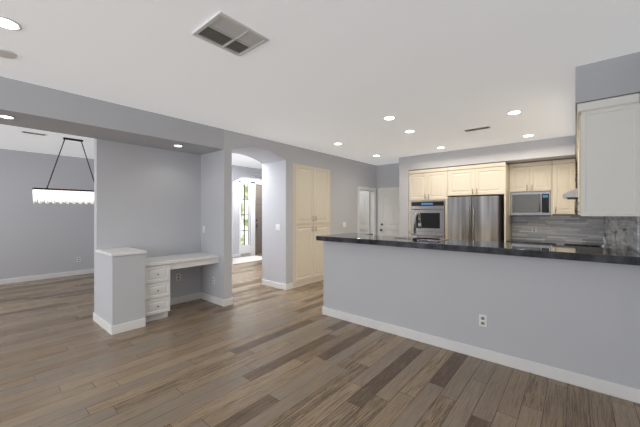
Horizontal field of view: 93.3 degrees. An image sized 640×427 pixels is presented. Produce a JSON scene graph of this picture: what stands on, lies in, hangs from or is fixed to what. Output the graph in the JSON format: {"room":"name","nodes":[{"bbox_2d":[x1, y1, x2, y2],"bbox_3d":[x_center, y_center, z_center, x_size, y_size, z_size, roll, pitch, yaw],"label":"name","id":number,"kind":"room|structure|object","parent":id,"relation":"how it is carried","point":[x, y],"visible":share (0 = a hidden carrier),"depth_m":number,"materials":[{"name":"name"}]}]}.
{"room":"empty living room","nodes":[
{"label":"empty living room","id":0,"kind":"room"},
{"bbox_2d":[0,149,93,278],"bbox_3d":[-7.577,0.080,4.838,0.120,2.740,7.610,0,0,40],"label":"wall","id":1,"kind":"structure","parent":0,"point":[42,237],"depth_m":6.57,"materials":[{"name":"paint"}]},
{"bbox_2d":[95,247,146,325],"bbox_3d":[-2.592,0.968,3.932,0.665,0.965,0.390,0,0,40],"label":"wall","id":2,"kind":"structure","parent":0,"point":[120,285],"depth_m":3.74,"materials":[{"name":"paint"}]},
{"bbox_2d":[0,76,375,313],"bbox_3d":[-2.702,0.080,3.868,0.820,2.740,12.420,0,0,40],"label":"wall","id":3,"kind":"structure","parent":0,"point":[157,192],"depth_m":4.69,"materials":[{"name":"paint"}]},
{"bbox_2d":[0,115,14,118],"bbox_3d":[-3.189,-0.975,3.074,0.120,0.008,0.120,0,0,40],"label":"recessed light","id":4,"kind":"object","parent":3,"relation":"in","point":[7,116],"visible":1,"depth_m":3.08,"materials":[{"name":"white plastic"}]},
{"bbox_2d":[176,273,180,280],"bbox_3d":[-2.262,1.030,4.831,0.007,0.115,0.072,0,0,40],"label":"electrical outlet","id":5,"kind":"object","parent":3,"relation":"attached to","point":[178,276],"visible":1,"depth_m":4.83,"materials":[{"name":"white plastic"}]},
{"bbox_2d":[0,254,639,403],"bbox_3d":[-2.485,1.397,3.605,9.250,0.105,12.300,0,0,40],"label":"baseboard","id":6,"kind":"structure","parent":3,"relation":"attached to","point":[600,385],"depth_m":3.30,"materials":[{"name":"white wood"}]},
{"bbox_2d":[358,186,375,234],"bbox_3d":[1.194,0.395,7.920,0.140,2.110,0.920,0,0,40],"label":"trim","id":7,"kind":"structure","parent":3,"relation":"attached to","point":[372,191],"depth_m":8.17,"materials":[{"name":"white wood"}]},
{"bbox_2d":[232,165,261,261],"bbox_3d":[-1.982,0.080,8.778,0.160,2.740,5.350,0,0,40],"label":"wall","id":8,"kind":"structure","parent":0,"point":[238,172],"depth_m":8.39,"materials":[{"name":"paint"}]},
{"bbox_2d":[233,176,261,256],"bbox_3d":[-2.968,0.080,9.611,0.140,2.740,5.350,0,0,40],"label":"wall","id":9,"kind":"structure","parent":0,"point":[236,214],"depth_m":9.81,"materials":[{"name":"paint"}]},
{"bbox_2d":[241,183,249,246],"bbox_3d":[-2.531,0.065,10.119,0.050,2.110,0.390,0,0,40],"label":"sidelight","id":10,"kind":"object","parent":9,"relation":"attached to","point":[245,214],"visible":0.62,"depth_m":10.15,"materials":[{"name":"clear glass"}]},
{"bbox_2d":[239,180,261,256],"bbox_3d":[-2.118,0.190,10.496,0.016,2.520,1.620,0,0,40],"label":"trim","id":11,"kind":"structure","parent":9,"relation":"attached to","point":[250,249],"depth_m":10.22,"materials":[{"name":"white wood"}]},
{"bbox_2d":[255,184,261,254],"bbox_3d":[-1.957,0.229,10.737,0.090,2.430,0.905,0,0,40],"label":"front door","id":12,"kind":"structure","parent":9,"relation":"in","point":[258,218],"depth_m":10.53,"materials":[{"name":"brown wood"}]},
{"bbox_2d":[0,254,639,426],"bbox_3d":[-0.748,1.480,2.989,14.200,0.060,13.600,0,0,40],"label":"floor","id":13,"kind":"structure","parent":0,"point":[256,353],"depth_m":2.71,"materials":[{"name":"brown wood"}]},
{"bbox_2d":[145,252,219,321],"bbox_3d":[-2.140,1.058,4.506,0.610,0.785,1.095,0,0,40],"label":"built-in desk","id":14,"kind":"object","parent":13,"relation":"on","point":[157,286],"visible":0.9,"depth_m":4.12,"materials":[{"name":"white wood"}]},
{"bbox_2d":[233,255,261,263],"bbox_3d":[-2.332,1.444,9.302,0.930,0.012,1.500,0,0,40],"label":"entry rug","id":15,"kind":"object","parent":13,"relation":"on","point":[245,259],"visible":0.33,"depth_m":9.29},
{"bbox_2d":[295,164,328,287],"bbox_3d":[-0.373,0.252,6.436,0.696,2.397,1.076,0,0,40],"label":"pantry cabinet","id":16,"kind":"object","parent":13,"relation":"on","point":[311,203],"visible":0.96,"depth_m":6.17,"materials":[{"name":"beige wood"}]},
{"bbox_2d":[409,167,450,238],"bbox_3d":[2.562,0.247,6.889,0.856,2.405,0.762,0,0,40],"label":"tall cabinet","id":17,"kind":"object","parent":13,"relation":"on","point":[428,192],"visible":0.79,"depth_m":6.61,"materials":[{"name":"beige wood"}]},
{"bbox_2d":[447,196,503,241],"bbox_3d":[3.229,0.565,6.239,0.924,1.770,0.881,0,0,40],"label":"refrigerator","id":18,"kind":"object","parent":13,"relation":"on","point":[476,218],"visible":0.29,"depth_m":5.92,"materials":[{"name":"silver metal"}]},
{"bbox_2d":[447,162,511,241],"bbox_3d":[3.305,0.247,6.282,1.060,2.405,0.730,0,0,40],"label":"surround","id":19,"kind":"object","parent":13,"relation":"on","point":[490,179],"visible":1,"depth_m":5.96,"materials":[{"name":"beige wood"}]},
{"bbox_3d":[4.261,1.011,5.507,1.396,0.878,0.680,0,0,40],"label":"base cabinet","id":20,"kind":"object","parent":13,"relation":"on","visible":0},
{"bbox_2d":[506,239,602,245],"bbox_3d":[4.266,0.550,5.513,1.396,0.040,0.668,0,0,40],"label":"countertop","id":21,"kind":"structure","parent":20,"relation":"on","point":[545,242],"depth_m":5.45,"materials":[{"name":"black stone"}]},
{"bbox_3d":[1.527,0.921,3.641,3.162,1.058,0.630,0,0,40],"label":"base cabinet","id":22,"kind":"object","parent":13,"relation":"on","visible":0},
{"bbox_2d":[316,233,639,265],"bbox_3d":[1.453,0.356,3.564,3.178,0.063,0.920,0,0,40],"label":"countertop","id":23,"kind":"structure","parent":22,"relation":"on","point":[607,255],"depth_m":2.89,"materials":[{"name":"black stone"}]},
{"bbox_2d":[395,212,447,240],"bbox_3d":[1.225,0.157,3.727,0.600,0.333,0.325,0,0,40],"label":"sink faucet","id":24,"kind":"object","parent":23,"relation":"on","point":[414,237],"visible":1,"depth_m":3.64,"materials":[{"name":"silver metal"}]},
{"bbox_3d":[3.461,1.011,3.992,0.661,0.878,2.765,0,0,40],"label":"base cabinet","id":25,"kind":"object","parent":13,"relation":"on","visible":0},
{"bbox_3d":[3.440,0.550,3.956,0.648,0.040,2.773,0,0,40],"label":"countertop","id":26,"kind":"structure","parent":25,"relation":"on","visible":0},
{"bbox_2d":[564,244,600,247],"bbox_3d":[3.676,0.502,4.265,0.510,0.053,0.740,0,0,40],"label":"gas cooktop","id":27,"kind":"object","parent":26,"relation":"in","point":[582,245],"visible":0.1,"depth_m":4.41,"materials":[{"name":"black metal"}]},
{"bbox_2d":[601,234,607,247],"bbox_3d":[2.761,0.368,2.930,0.058,0.320,0.058,0,0,40],"label":"bottle","id":28,"kind":"object","parent":26,"relation":"on","point":[604,245],"visible":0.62,"depth_m":2.92,"materials":[{"name":"clear glass"}]},
{"bbox_2d":[610,231,618,248],"bbox_3d":[2.812,0.353,2.886,0.058,0.350,0.058,0,0,40],"label":"bottle","id":29,"kind":"object","parent":26,"relation":"on","point":[614,244],"visible":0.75,"depth_m":2.88,"materials":[{"name":"clear glass"}]},
{"bbox_2d":[620,228,628,248],"bbox_3d":[2.864,0.339,2.843,0.058,0.380,0.058,0,0,40],"label":"bottle","id":30,"kind":"object","parent":26,"relation":"on","point":[624,244],"visible":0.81,"depth_m":2.83,"materials":[{"name":"clear glass"}]},
{"bbox_2d":[0,0,639,168],"bbox_3d":[-0.748,-1.330,2.989,14.200,0.080,13.600,0,0,40],"label":"ceiling","id":31,"kind":"structure","parent":0,"point":[323,76],"depth_m":2.65,"materials":[{"name":"paint"}]},
{"bbox_2d":[0,48,17,58],"bbox_3d":[-2.553,-1.282,2.432,0.170,0.013,0.170,0,0,40],"label":"smoke detector","id":32,"kind":"object","parent":31,"relation":"attached to","point":[5,53],"visible":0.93,"depth_m":2.44,"materials":[{"name":"white plastic"}]},
{"bbox_2d":[0,15,21,30],"bbox_3d":[-2.134,-1.285,2.045,0.170,0.008,0.170,0,0,40],"label":"recessed light","id":33,"kind":"object","parent":31,"relation":"in","point":[8,23],"visible":0.98,"depth_m":2.06,"materials":[{"name":"white plastic"}]},
{"bbox_2d":[21,131,46,135],"bbox_3d":[-4.633,-1.284,4.897,0.120,0.010,0.300,0,0,40],"label":"ceiling vent","id":34,"kind":"object","parent":31,"relation":"in","point":[33,133],"visible":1,"depth_m":4.88,"materials":[{"name":"white metal"}]},
{"bbox_2d":[32,137,93,203],"bbox_3d":[-4.359,-0.720,5.222,0.166,1.139,0.880,0,0,40],"label":"dining chandelier","id":35,"kind":"object","parent":31,"relation":"hanging from","point":[60,196],"visible":0.85,"depth_m":5.14,"materials":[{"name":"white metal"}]},
{"bbox_2d":[192,11,268,56],"bbox_3d":[-0.646,-1.282,2.202,0.370,0.014,0.410,0,0,40],"label":"ceiling vent","id":36,"kind":"object","parent":31,"relation":"in","point":[222,30],"visible":1,"depth_m":2.18,"materials":[{"name":"white metal"}]},
{"bbox_2d":[383,116,395,119],"bbox_3d":[0.940,-1.285,4.102,0.170,0.008,0.170,0,0,40],"label":"recessed light","id":37,"kind":"object","parent":31,"relation":"in","point":[389,117],"visible":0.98,"depth_m":4.08,"materials":[{"name":"white plastic"}]},
{"bbox_2d":[463,126,490,131],"bbox_3d":[2.410,-1.284,4.641,0.370,0.010,0.140,0,0,40],"label":"ceiling vent","id":38,"kind":"object","parent":31,"relation":"in","point":[478,128],"visible":1,"depth_m":4.62,"materials":[{"name":"white metal"}]},
{"bbox_2d":[506,110,521,114],"bbox_3d":[2.491,-1.285,3.878,0.170,0.008,0.170,0,0,40],"label":"recessed light","id":39,"kind":"object","parent":31,"relation":"in","point":[513,112],"visible":0.98,"depth_m":3.86,"materials":[{"name":"white plastic"}]},
{"bbox_2d":[360,135,577,241],"bbox_3d":[3.132,0.080,6.518,4.670,2.740,0.840,0,0,40],"label":"wall","id":40,"kind":"structure","parent":0,"point":[397,174],"depth_m":6.15,"materials":[{"name":"paint"}]},
{"bbox_2d":[360,191,369,232],"bbox_3d":[1.089,0.429,8.492,0.740,2.030,0.118,0,0,40],"label":"laundry door","id":41,"kind":"structure","parent":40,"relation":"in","point":[364,211],"depth_m":8.29,"materials":[{"name":"white wood"}]},
{"bbox_2d":[378,187,398,234],"bbox_3d":[1.906,0.395,7.934,0.930,2.110,0.020,0,0,40],"label":"trim","id":42,"kind":"structure","parent":40,"relation":"attached to","point":[394,188],"depth_m":8.18,"materials":[{"name":"white wood"}]},
{"bbox_2d":[380,190,398,236],"bbox_3d":[1.883,0.429,7.883,0.752,2.030,0.120,0,0,40],"label":"garage door","id":43,"kind":"structure","parent":40,"relation":"in","point":[389,212],"depth_m":7.96,"materials":[{"name":"white wood"}]},
{"bbox_2d":[509,160,552,214],"bbox_3d":[4.080,-0.453,5.854,0.671,1.005,0.386,0,0,40],"label":"upper cabinet","id":44,"kind":"object","parent":40,"relation":"attached to","point":[531,177],"visible":0.94,"depth_m":5.72,"materials":[{"name":"beige wood"}]},
{"bbox_2d":[510,191,550,214],"bbox_3d":[4.064,-0.175,5.836,0.627,0.440,0.358,0,0,40],"label":"microwave","id":45,"kind":"object","parent":44,"relation":"in","point":[530,203],"visible":1,"depth_m":5.72,"materials":[{"name":"silver metal"}]},
{"bbox_2d":[512,214,603,242],"bbox_3d":[4.474,0.281,5.768,1.384,0.497,0.010,0,0,40],"label":"backsplash","id":46,"kind":"structure","parent":40,"relation":"attached to","point":[569,227],"depth_m":5.71,"materials":[{"name":"tile"}]},
{"bbox_2d":[552,158,575,213],"bbox_3d":[4.463,-0.463,5.529,0.330,0.985,0.386,0,0,40],"label":"upper cabinet","id":47,"kind":"object","parent":40,"relation":"attached to","point":[563,175],"visible":1,"depth_m":5.41,"materials":[{"name":"beige wood"}]},
{"bbox_2d":[323,241,639,388],"bbox_3d":[1.291,0.920,3.348,3.150,1.060,0.120,0,0,40],"label":"wall","id":48,"kind":"structure","parent":0,"point":[581,317],"depth_m":2.87,"materials":[{"name":"paint"}]},
{"bbox_2d":[479,314,486,326],"bbox_3d":[1.612,1.070,2.992,0.072,0.115,0.007,0,0,40],"label":"electrical outlet","id":49,"kind":"object","parent":48,"relation":"attached to","point":[483,320],"visible":1,"depth_m":2.99,"materials":[{"name":"white plastic"}]},
{"bbox_2d":[575,52,639,252],"bbox_3d":[0.941,0.080,0.711,0.520,2.740,12.300,0,0,40],"label":"wall","id":50,"kind":"structure","parent":0,"point":[610,78],"depth_m":2.54,"materials":[{"name":"paint"}]},
{"bbox_2d":[563,188,577,199],"bbox_3d":[3.736,-0.314,4.214,0.528,0.228,0.760,0,0,40],"label":"range hood","id":51,"kind":"object","parent":50,"relation":"attached to","point":[571,195],"visible":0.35,"depth_m":4.04,"materials":[{"name":"silver metal"}]},
{"bbox_2d":[575,129,578,213],"bbox_3d":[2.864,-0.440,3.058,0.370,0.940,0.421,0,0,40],"label":"upper cabinet","id":52,"kind":"object","parent":50,"relation":"attached to","point":[576,203],"depth_m":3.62,"materials":[{"name":"beige wood"}]},
{"bbox_2d":[579,97,639,215],"bbox_3d":[2.582,-0.440,2.725,0.370,0.940,0.452,0,0,40],"label":"upper cabinet","id":53,"kind":"object","parent":50,"relation":"attached to","point":[608,136],"depth_m":2.55,"materials":[{"name":"white wood"}]},
{"bbox_2d":[604,216,638,251],"bbox_3d":[3.800,0.281,3.888,0.010,0.497,3.726,0,0,40],"label":"backsplash","id":54,"kind":"structure","parent":50,"relation":"attached to","point":[630,224],"depth_m":3.26,"materials":[{"name":"tile"}]}
]}

